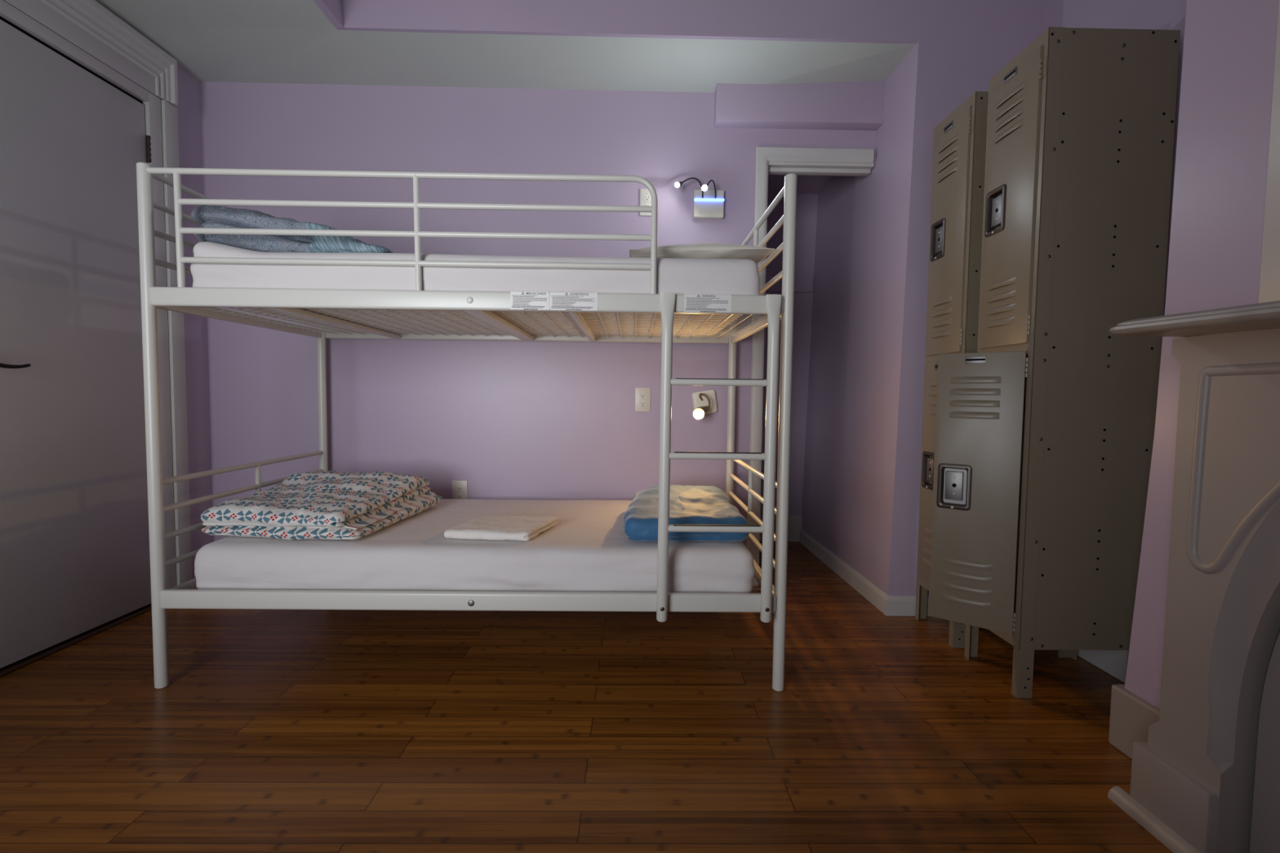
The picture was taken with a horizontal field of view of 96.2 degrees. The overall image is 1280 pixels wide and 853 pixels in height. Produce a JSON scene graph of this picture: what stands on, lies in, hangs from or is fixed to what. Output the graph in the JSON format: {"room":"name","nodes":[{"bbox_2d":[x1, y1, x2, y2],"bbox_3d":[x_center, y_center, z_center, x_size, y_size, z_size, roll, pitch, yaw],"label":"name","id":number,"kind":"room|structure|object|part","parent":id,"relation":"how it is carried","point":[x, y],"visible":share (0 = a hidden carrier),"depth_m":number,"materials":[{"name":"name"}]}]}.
{"room":"dormitory","nodes":[
{"label":"dormitory","id":0,"kind":"room"},
{"bbox_2d":[0,16,213,579],"bbox_3d":[-2.109,-0.362,0.874,0.120,2.450,3.970,1,3,-1],"label":"wall","id":1,"kind":"structure","parent":0,"point":[189,107],"depth_m":2.67,"materials":[{"name":"purple paint"}]},
{"bbox_2d":[0,19,151,668],"bbox_3d":[-2.065,-0.272,2.047,0.095,2.095,0.852,1,3,-1],"label":"door","id":2,"kind":"structure","parent":1,"relation":"in","point":[75,559],"depth_m":2.07,"materials":[{"name":"paint"}]},
{"bbox_3d":[-2.043,-0.214,1.804,0.057,0.058,0.202,1,3,-1],"label":"handle","id":3,"kind":"part","parent":2,"relation":"part of","materials":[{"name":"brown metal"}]},
{"bbox_2d":[0,603,151,677],"bbox_3d":[-2.135,0.793,2.088,0.128,0.012,0.840,1,3,-1],"label":"trim","id":4,"kind":"structure","parent":1,"relation":"attached to","point":[24,662],"depth_m":2.10,"materials":[{"name":"brown wood"}]},
{"bbox_2d":[0,0,191,589],"bbox_3d":[-2.105,-0.385,1.962,0.158,2.378,1.246,1,3,-1],"label":"trim","id":5,"kind":"structure","parent":1,"relation":"attached to","point":[86,32],"depth_m":2.45,"materials":[{"name":"white wood"}]},
{"bbox_2d":[313,0,343,27],"bbox_3d":[-1.187,-1.806,0.592,0.030,0.576,3.437,1,3,-1],"label":"wall","id":6,"kind":"structure","parent":0,"point":[333,10],"depth_m":2.26,"materials":[{"name":"purple paint"}]},
{"bbox_2d":[95,0,916,92],"bbox_3d":[-0.439,-1.526,0.859,3.300,0.070,3.820,1,3,-1],"label":"ceiling","id":7,"kind":"structure","parent":0,"point":[230,41],"depth_m":2.48,"materials":[{"name":"paint"}]},
{"bbox_2d":[200,81,876,546],"bbox_3d":[-0.508,-0.450,2.834,3.400,2.450,0.110,1,3,-1],"label":"wall","id":8,"kind":"structure","parent":0,"point":[534,420],"depth_m":2.76,"materials":[{"name":"purple paint"}]},
{"bbox_2d":[451,480,467,498],"bbox_3d":[-0.882,0.323,2.812,0.076,0.118,0.009,1,3,-1],"label":"electrical outlet","id":9,"kind":"object","parent":8,"relation":"attached to","point":[460,487],"visible":0.81,"depth_m":2.81,"materials":[{"name":"beige plastic"}]},
{"bbox_2d":[456,493,462,498],"bbox_3d":[-0.883,0.342,2.810,0.033,0.025,0.002,1,3,-1],"label":"receptacle","id":10,"kind":"object","parent":9,"relation":"attached to","point":[458,495],"depth_m":2.81,"materials":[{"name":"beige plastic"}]},
{"bbox_2d":[456,485,462,491],"bbox_3d":[-0.882,0.303,2.808,0.033,0.025,0.002,1,3,-1],"label":"receptacle","id":11,"kind":"object","parent":9,"relation":"attached to","point":[459,488],"depth_m":2.81,"materials":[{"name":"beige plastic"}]},
{"bbox_2d":[635,387,650,411],"bbox_3d":[0.014,-0.131,2.800,0.076,0.118,0.009,1,3,-1],"label":"electrical outlet","id":12,"kind":"object","parent":8,"relation":"attached to","point":[642,395],"visible":1,"depth_m":2.80,"materials":[{"name":"beige plastic"}]},
{"bbox_2d":[639,400,646,406],"bbox_3d":[0.014,-0.112,2.797,0.033,0.025,0.002,1,3,-1],"label":"receptacle","id":13,"kind":"object","parent":12,"relation":"attached to","point":[642,403],"depth_m":2.80,"materials":[{"name":"beige plastic"}]},
{"bbox_2d":[639,392,646,398],"bbox_3d":[0.014,-0.150,2.795,0.033,0.025,0.002,1,3,-1],"label":"receptacle","id":14,"kind":"object","parent":12,"relation":"attached to","point":[642,395],"depth_m":2.79,"materials":[{"name":"beige plastic"}]},
{"bbox_2d":[640,188,651,216],"bbox_3d":[0.033,-1.073,2.749,0.066,0.127,0.009,1,3,-1],"label":"electrical outlet","id":15,"kind":"object","parent":8,"relation":"attached to","point":[645,195],"visible":0.62,"depth_m":2.75,"materials":[{"name":"beige plastic"}]},
{"bbox_2d":[643,195,650,200],"bbox_3d":[0.033,-1.092,2.744,0.033,0.025,0.002,1,3,-1],"label":"receptacle","id":16,"kind":"object","parent":15,"relation":"attached to","point":[646,197],"depth_m":2.74,"materials":[{"name":"beige plastic"}]},
{"bbox_2d":[674,177,724,218],"bbox_3d":[0.286,-1.081,2.706,0.168,0.173,0.215,3,4,36],"label":"reading lamp","id":17,"kind":"object","parent":8,"relation":"attached to","point":[708,204],"visible":1,"depth_m":2.73,"materials":[{"name":"silver plastic"}]},
{"bbox_3d":[0.173,-1.122,2.668,0.022,0.023,0.023,1,3,-1],"label":"bulb","id":18,"kind":"part","parent":17,"relation":"part of","materials":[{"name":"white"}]},
{"bbox_3d":[0.247,-1.123,2.699,0.116,0.090,0.022,0,3,-17],"label":"gooseneck arm","id":19,"kind":"part","parent":17,"relation":"part of","materials":[{"name":"grey metal"}]},
{"bbox_3d":[0.292,-1.077,2.595,0.024,0.025,0.025,1,3,-1],"label":"bulb","id":20,"kind":"part","parent":17,"relation":"part of","materials":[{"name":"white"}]},
{"bbox_3d":[0.328,-1.060,2.741,0.142,0.128,0.034,1,3,-1],"label":"plate","id":21,"kind":"part","parent":17,"relation":"part of","materials":[{"name":"beige plastic"}]},
{"bbox_3d":[0.332,-1.112,2.671,0.012,0.070,0.127,2,4,29],"label":"gooseneck arm","id":22,"kind":"part","parent":17,"relation":"part of","materials":[{"name":"grey metal"}]},
{"bbox_2d":[691,389,717,419],"bbox_3d":[0.313,-0.106,2.730,0.134,0.140,0.159,1,3,-1],"label":"reading lamp","id":23,"kind":"object","parent":8,"relation":"attached to","point":[704,402],"visible":1,"depth_m":2.79,"materials":[{"name":"silver plastic"}]},
{"bbox_3d":[0.272,-0.060,2.673,0.042,0.042,0.042,1,3,-1],"label":"bulb","id":24,"kind":"part","parent":23,"relation":"part of","materials":[{"name":"white glass"}]},
{"bbox_3d":[0.306,-0.125,2.752,0.034,0.070,0.075,-1,3,-28],"label":"gooseneck arm","id":25,"kind":"part","parent":23,"relation":"part of","materials":[{"name":"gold metal"}]},
{"bbox_2d":[713,80,885,130],"bbox_3d":[0.759,-1.522,2.712,0.812,0.206,0.092,1,3,-1],"label":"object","id":26,"kind":"structure","parent":8,"relation":"attached to","point":[842,105],"depth_m":2.67,"materials":[{"name":"purple paint"}]},
{"bbox_2d":[749,146,874,586],"bbox_3d":[0.826,-0.274,2.857,0.568,2.128,0.140,1,3,-1],"label":"trim","id":27,"kind":"structure","parent":8,"relation":"attached to","point":[799,161],"depth_m":2.76,"materials":[{"name":"white wood"}]},
{"bbox_2d":[0,541,1173,852],"bbox_3d":[-0.238,0.896,1.433,4.030,0.080,5.000,1,3,-1],"label":"floor","id":28,"kind":"structure","parent":0,"point":[270,731],"depth_m":1.55,"materials":[{"name":"brown wood"}]},
{"bbox_2d":[136,161,797,691],"bbox_3d":[-0.530,0.002,2.247,1.987,1.612,1.056,1,3,-1],"label":"bunk bed","id":29,"kind":"object","parent":28,"relation":"on","point":[197,301],"visible":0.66,"depth_m":1.76,"materials":[{"name":"white metal"}]},
{"bbox_3d":[-1.498,0.016,1.769,0.037,1.612,0.037,1,3,-1],"label":"post","id":30,"kind":"part","parent":29,"relation":"part of","materials":[{"name":"white metal"}]},
{"bbox_3d":[-1.499,-0.532,2.225,0.019,0.018,0.959,1,3,-1],"label":"rail","id":31,"kind":"part","parent":29,"relation":"part of","materials":[{"name":"white metal"}]},
{"bbox_3d":[-1.498,-0.620,2.220,0.019,0.018,0.959,1,3,-1],"label":"rail","id":32,"kind":"part","parent":29,"relation":"part of","materials":[{"name":"white metal"}]},
{"bbox_3d":[-1.497,-0.705,2.215,0.019,0.018,0.959,1,3,-1],"label":"rail","id":33,"kind":"part","parent":29,"relation":"part of","materials":[{"name":"white metal"}]},
{"bbox_3d":[-1.510,0.412,2.276,0.019,0.018,0.959,1,3,-1],"label":"rail","id":34,"kind":"part","parent":29,"relation":"part of","materials":[{"name":"white metal"}]},
{"bbox_3d":[-1.509,0.324,2.271,0.019,0.018,0.959,1,3,-1],"label":"rail","id":35,"kind":"part","parent":29,"relation":"part of","materials":[{"name":"white metal"}]},
{"bbox_3d":[-1.496,-0.795,2.211,0.019,0.018,0.959,1,3,-1],"label":"rail","id":36,"kind":"part","parent":29,"relation":"part of","materials":[{"name":"white metal"}]},
{"bbox_3d":[-1.507,0.149,2.261,0.019,0.018,0.959,1,3,-1],"label":"rail","id":37,"kind":"part","parent":29,"relation":"part of","materials":[{"name":"white metal"}]},
{"bbox_3d":[-1.508,0.235,2.266,0.019,0.018,0.959,1,3,-1],"label":"rail","id":38,"kind":"part","parent":29,"relation":"part of","materials":[{"name":"white metal"}]},
{"bbox_3d":[-1.033,-0.674,1.736,0.712,0.018,0.018,1,3,-1],"label":"guard rail","id":39,"kind":"part","parent":29,"relation":"part of","materials":[{"name":"white metal"}]},
{"bbox_3d":[-1.034,-0.589,1.741,0.712,0.018,0.018,1,3,-1],"label":"guard rail","id":40,"kind":"part","parent":29,"relation":"part of","materials":[{"name":"white metal"}]},
{"bbox_3d":[-1.035,-0.501,1.745,0.712,0.018,0.018,1,3,-1],"label":"guard rail","id":41,"kind":"part","parent":29,"relation":"part of","materials":[{"name":"white metal"}]},
{"bbox_3d":[-1.512,-0.036,2.737,0.037,1.612,0.037,1,3,-1],"label":"post","id":42,"kind":"part","parent":29,"relation":"part of","materials":[{"name":"white metal"}]},
{"bbox_3d":[-0.715,-0.588,1.745,1.534,0.363,0.019,1,3,-1],"label":"guard rail","id":43,"kind":"part","parent":29,"relation":"part of","materials":[{"name":"white metal"}]},
{"bbox_3d":[-0.519,-0.383,1.750,1.916,0.057,0.025,1,3,-1],"label":"rail","id":44,"kind":"part","parent":29,"relation":"part of","materials":[{"name":"white metal"}]},
{"bbox_3d":[-0.529,0.546,1.800,1.916,0.058,0.025,1,3,-1],"label":"rail","id":45,"kind":"part","parent":29,"relation":"part of","materials":[{"name":"white metal"}]},
{"bbox_2d":[194,498,755,593],"bbox_3d":[-0.534,0.445,2.281,1.813,0.163,0.933,1,3,-1],"label":"mattress","id":46,"kind":"object","parent":29,"relation":"on","point":[588,548],"visible":0.59,"depth_m":1.83,"materials":[{"name":"white fabric"}]},
{"bbox_2d":[200,471,441,540],"bbox_3d":[-1.181,0.275,2.201,0.601,0.164,0.689,1,3,5],"label":"duvet","id":47,"kind":"object","parent":46,"relation":"on","point":[336,505],"visible":1,"depth_m":1.99,"materials":[{"name":"fabric"}]},
{"bbox_2d":[444,515,557,541],"bbox_3d":[-0.484,0.356,2.038,0.335,0.035,0.264,1,3,5],"label":"towel","id":48,"kind":"object","parent":46,"relation":"on","point":[520,528],"visible":1,"depth_m":1.96,"materials":[{"name":"white fabric"}]},
{"bbox_2d":[623,484,749,542],"bbox_3d":[0.152,0.316,2.197,0.445,0.113,0.632,1,3,-3],"label":"pillow","id":49,"kind":"object","parent":46,"relation":"on","point":[688,504],"visible":0.83,"depth_m":1.96,"materials":[{"name":"blue fabric"}]},
{"bbox_2d":[190,241,760,336],"bbox_3d":[-0.512,-0.498,2.232,1.795,0.183,0.943,1,3,-1],"label":"mattress","id":50,"kind":"object","parent":29,"relation":"on","point":[693,276],"visible":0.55,"depth_m":1.77,"materials":[{"name":"white fabric"}]},
{"bbox_2d":[191,204,392,253],"bbox_3d":[-1.123,-0.637,2.025,0.627,0.156,0.431,1,3,-1],"label":"comforter","id":51,"kind":"object","parent":50,"relation":"on","point":[207,215],"visible":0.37,"depth_m":1.82,"materials":[{"name":"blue fabric"}]},
{"bbox_2d":[629,242,776,264],"bbox_3d":[0.195,-0.590,2.030,0.475,0.081,0.380,1,3,-3],"label":"pillow","id":52,"kind":"object","parent":50,"relation":"on","point":[704,250],"visible":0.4,"depth_m":1.87,"materials":[{"name":"beige fabric"}]},
{"bbox_3d":[-0.532,-0.436,2.739,1.916,0.057,0.026,1,3,-1],"label":"rail","id":53,"kind":"part","parent":29,"relation":"part of","materials":[{"name":"white metal"}]},
{"bbox_2d":[511,295,546,307],"bbox_3d":[-0.334,-0.378,1.739,0.107,0.038,0.001,1,3,-1],"label":"print","id":54,"kind":"object","parent":29,"relation":"attached to","point":[517,301],"depth_m":1.74,"materials":[{"name":"grey paper"}]},
{"bbox_3d":[-0.316,-0.581,1.751,0.718,0.018,0.018,1,3,-1],"label":"guard rail","id":55,"kind":"part","parent":29,"relation":"part of","materials":[{"name":"white metal"}]},
{"bbox_3d":[-0.315,-0.666,1.746,0.718,0.018,0.018,1,3,-1],"label":"guard rail","id":56,"kind":"part","parent":29,"relation":"part of","materials":[{"name":"white metal"}]},
{"bbox_3d":[-0.317,-0.493,1.756,0.718,0.018,0.018,1,3,-1],"label":"guard rail","id":57,"kind":"part","parent":29,"relation":"part of","materials":[{"name":"white metal"}]},
{"bbox_2d":[551,295,594,308],"bbox_3d":[-0.203,-0.377,1.741,0.131,0.038,0.001,1,3,-1],"label":"print","id":58,"kind":"object","parent":29,"relation":"attached to","point":[557,301],"depth_m":1.74,"materials":[{"name":"grey paper"}]},
{"bbox_3d":[0.078,0.099,1.750,0.047,1.004,0.034,1,3,-1],"label":"ladder rail","id":59,"kind":"part","parent":29,"relation":"part of","materials":[{"name":"white metal"}]},
{"bbox_2d":[685,297,728,310],"bbox_3d":[0.203,-0.372,1.747,0.129,0.038,0.001,1,3,-1],"label":"label","id":60,"kind":"object","parent":29,"relation":"attached to","point":[691,303],"depth_m":1.75,"materials":[{"name":"grey paper"}]},
{"bbox_3d":[0.438,-0.015,2.764,0.037,1.612,0.037,1,3,-1],"label":"post","id":61,"kind":"part","parent":29,"relation":"part of","materials":[{"name":"white metal"}]},
{"bbox_3d":[0.441,0.345,2.299,0.019,0.018,0.959,1,3,-1],"label":"rail","id":62,"kind":"part","parent":29,"relation":"part of","materials":[{"name":"white metal"}]},
{"bbox_3d":[0.442,0.257,2.294,0.019,0.018,0.959,1,3,-1],"label":"rail","id":63,"kind":"part","parent":29,"relation":"part of","materials":[{"name":"white metal"}]},
{"bbox_3d":[0.443,0.170,2.289,0.019,0.018,0.959,1,3,-1],"label":"rail","id":64,"kind":"part","parent":29,"relation":"part of","materials":[{"name":"white metal"}]},
{"bbox_3d":[0.440,0.433,2.303,0.019,0.018,0.959,1,3,-1],"label":"rail","id":65,"kind":"part","parent":29,"relation":"part of","materials":[{"name":"white metal"}]},
{"bbox_3d":[0.454,-0.774,2.238,0.019,0.018,0.959,1,3,-1],"label":"rail","id":66,"kind":"part","parent":29,"relation":"part of","materials":[{"name":"white metal"}]},
{"bbox_3d":[0.451,-0.511,2.252,0.019,0.018,0.959,1,3,-1],"label":"rail","id":67,"kind":"part","parent":29,"relation":"part of","materials":[{"name":"white metal"}]},
{"bbox_3d":[0.452,-0.599,2.248,0.019,0.018,0.959,1,3,-1],"label":"rail","id":68,"kind":"part","parent":29,"relation":"part of","materials":[{"name":"white metal"}]},
{"bbox_3d":[0.453,-0.684,2.243,0.019,0.018,0.959,1,3,-1],"label":"rail","id":69,"kind":"part","parent":29,"relation":"part of","materials":[{"name":"white metal"}]},
{"bbox_3d":[0.400,0.102,1.755,0.047,1.004,0.034,1,3,-1],"label":"ladder rail","id":70,"kind":"part","parent":29,"relation":"part of","materials":[{"name":"white metal"}]},
{"bbox_3d":[0.451,0.037,1.797,0.037,1.612,0.037,1,3,-1],"label":"post","id":71,"kind":"part","parent":29,"relation":"part of","materials":[{"name":"white metal"}]},
{"bbox_2d":[915,91,988,648],"bbox_3d":[1.376,-0.188,2.252,0.411,2.034,0.288,1,3,-1],"label":"locker","id":72,"kind":"object","parent":28,"relation":"on","point":[959,140],"visible":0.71,"depth_m":2.19,"materials":[{"name":"metal"}]},
{"bbox_3d":[1.197,0.740,2.430,0.048,0.157,0.027,1,3,-1],"label":"leg","id":73,"kind":"part","parent":72,"relation":"part of","materials":[{"name":"paint"}]},
{"bbox_3d":[1.181,0.188,2.272,0.014,0.893,0.245,1,3,-1],"label":"door","id":74,"kind":"part","parent":72,"relation":"part of","materials":[{"name":"paint"}]},
{"bbox_3d":[1.177,0.178,2.330,0.025,0.150,0.101,1,3,-1],"label":"latch handle","id":75,"kind":"part","parent":72,"relation":"part of","materials":[{"name":"grey metal"}]},
{"bbox_3d":[1.188,-0.740,2.281,0.025,0.150,0.101,1,3,-1],"label":"latch handle","id":76,"kind":"part","parent":72,"relation":"part of","materials":[{"name":"grey metal"}]},
{"bbox_3d":[1.191,-0.724,2.223,0.014,0.882,0.245,1,3,-1],"label":"door","id":77,"kind":"part","parent":72,"relation":"part of","materials":[{"name":"paint"}]},
{"bbox_3d":[1.187,-1.153,2.212,0.003,0.024,0.060,1,3,-1],"label":"number plate","id":78,"kind":"part","parent":72,"relation":"part of","materials":[{"name":"silver metal"}]},
{"bbox_3d":[1.200,0.754,2.171,0.048,0.157,0.027,1,3,-1],"label":"leg","id":79,"kind":"part","parent":72,"relation":"part of","materials":[{"name":"paint"}]},
{"bbox_2d":[928,26,1180,697],"bbox_3d":[1.292,-0.169,1.891,0.588,2.034,0.290,1,3,-1],"label":"locker","id":80,"kind":"object","parent":28,"relation":"on","point":[1045,432],"visible":0.98,"depth_m":1.77,"materials":[{"name":"metal"}]},
{"bbox_3d":[1.045,0.199,1.910,0.101,0.150,0.025,3,4,39],"label":"latch handle","id":81,"kind":"part","parent":80,"relation":"part of","materials":[{"name":"grey metal"}]},
{"bbox_3d":[1.204,0.760,2.072,0.048,0.157,0.027,1,3,-1],"label":"leg","id":82,"kind":"part","parent":80,"relation":"part of","materials":[{"name":"paint"}]},
{"bbox_3d":[1.082,-0.215,1.853,0.060,0.024,0.003,3,4,39],"label":"number plate","id":83,"kind":"part","parent":80,"relation":"part of","materials":[{"name":"silver metal"}]},
{"bbox_3d":[1.092,0.208,1.874,0.245,0.893,0.014,3,4,39],"label":"door","id":84,"kind":"part","parent":80,"relation":"part of","materials":[{"name":"paint"}]},
{"bbox_3d":[1.195,-0.720,1.923,0.025,0.150,0.101,1,3,-1],"label":"latch handle","id":85,"kind":"part","parent":80,"relation":"part of","materials":[{"name":"grey metal"}]},
{"bbox_3d":[1.194,-1.134,1.854,0.003,0.024,0.060,1,3,-1],"label":"number plate","id":86,"kind":"part","parent":80,"relation":"part of","materials":[{"name":"silver metal"}]},
{"bbox_3d":[1.198,-0.705,1.864,0.014,0.882,0.245,1,3,-1],"label":"door","id":87,"kind":"part","parent":80,"relation":"part of","materials":[{"name":"paint"}]},
{"bbox_3d":[1.217,-0.248,1.887,0.048,1.879,0.287,1,3,-1],"label":"frame","id":88,"kind":"part","parent":80,"relation":"part of","materials":[{"name":"paint"}]},
{"bbox_3d":[1.207,0.774,1.812,0.048,0.157,0.027,1,3,-1],"label":"leg","id":89,"kind":"part","parent":80,"relation":"part of","materials":[{"name":"paint"}]},
{"bbox_3d":[1.549,0.763,2.077,0.048,0.157,0.027,1,3,-1],"label":"leg","id":90,"kind":"part","parent":80,"relation":"part of","materials":[{"name":"paint"}]},
{"bbox_3d":[1.412,-0.237,1.748,0.353,1.878,0.002,1,3,-1],"label":"panel","id":91,"kind":"part","parent":80,"relation":"part of","materials":[{"name":"paint"}]},
{"bbox_2d":[1107,300,1279,852],"bbox_3d":[1.152,0.357,0.737,0.327,1.103,1.184,1,3,-1],"label":"fireplace","id":92,"kind":"object","parent":28,"relation":"on","point":[1206,777],"visible":1,"depth_m":1.14,"materials":[{"name":"paint"}]},
{"bbox_3d":[1.117,0.868,1.253,0.023,0.028,0.208,1,3,-1],"label":"floor moulding","id":93,"kind":"part","parent":92,"relation":"part of","materials":[{"name":"paint"}]},
{"bbox_2d":[1108,300,1279,337],"bbox_3d":[1.159,-0.168,0.709,0.327,0.051,1.070,1,3,-1],"label":"shelf","id":94,"kind":"object","parent":92,"relation":"attached to","point":[1260,319],"depth_m":1.05,"materials":[{"name":"paint"}]},
{"bbox_2d":[337,0,1040,595],"bbox_3d":[0.245,-0.683,2.403,2.970,2.980,0.020,1,3,-1],"label":"wall","id":95,"kind":"structure","parent":0,"point":[961,45],"depth_m":2.35,"materials":[{"name":"purple paint"}]},
{"bbox_2d":[760,193,817,515],"bbox_3d":[0.630,-0.507,3.683,1.200,2.500,0.040,1,3,-1],"label":"wall","id":96,"kind":"structure","parent":0,"point":[806,203],"depth_m":3.66,"materials":[{"name":"purple paint"}]},
{"bbox_2d":[760,514,802,542],"bbox_3d":[0.542,0.654,3.715,1.050,0.175,0.018,1,3,-1],"label":"baseboard","id":97,"kind":"structure","parent":96,"relation":"attached to","point":[794,527],"depth_m":3.71,"materials":[{"name":"white wood"}]},
{"bbox_2d":[765,275,813,292],"bbox_3d":[0.739,-0.904,3.636,0.707,0.100,0.014,1,3,-1],"label":"trim","id":98,"kind":"structure","parent":96,"relation":"attached to","point":[802,283],"depth_m":3.63,"materials":[{"name":"purple paint"}]},
{"bbox_2d":[767,174,835,194],"bbox_3d":[0.622,-1.473,3.255,1.250,0.045,0.830,1,3,-1],"label":"ceiling","id":99,"kind":"structure","parent":0,"point":[814,184],"depth_m":3.44,"materials":[{"name":"purple paint"}]},
{"bbox_2d":[801,44,915,594],"bbox_3d":[1.244,-0.467,3.066,0.362,2.500,1.293,1,3,-1],"label":"wall","id":100,"kind":"structure","parent":0,"point":[860,236],"depth_m":2.86,"materials":[{"name":"purple paint"}]},
{"bbox_2d":[799,528,1127,683],"bbox_3d":[1.329,0.732,2.684,0.565,0.150,2.073,1,3,-1],"label":"baseboard","id":101,"kind":"structure","parent":100,"relation":"attached to","point":[890,606],"depth_m":2.48,"materials":[{"name":"white wood"}]},
{"bbox_2d":[1039,0,1186,352],"bbox_3d":[1.713,-0.575,0.723,0.120,2.980,3.587,1,3,-1],"label":"wall","id":102,"kind":"structure","parent":0,"point":[1097,14],"depth_m":1.94,"materials":[{"name":"purple paint"}]},
{"bbox_2d":[1124,0,1279,708],"bbox_3d":[1.501,-0.576,0.683,0.346,2.980,1.613,1,3,-1],"label":"wall","id":103,"kind":"structure","parent":0,"point":[1229,50],"depth_m":1.34,"materials":[{"name":"purple paint"}]},
{"bbox_2d":[1108,684,1159,759],"bbox_3d":[1.456,0.794,1.411,0.346,0.166,0.321,1,3,-1],"label":"baseboard","id":104,"kind":"structure","parent":103,"relation":"attached to","point":[1131,716],"depth_m":1.51,"materials":[{"name":"paint"}]},
{"bbox_2d":[1257,0,1279,303],"bbox_3d":[1.319,-0.688,0.684,0.017,1.000,1.002,1,3,-1],"label":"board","id":105,"kind":"object","parent":103,"relation":"attached to","point":[1269,280],"visible":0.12,"depth_m":1.18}
]}

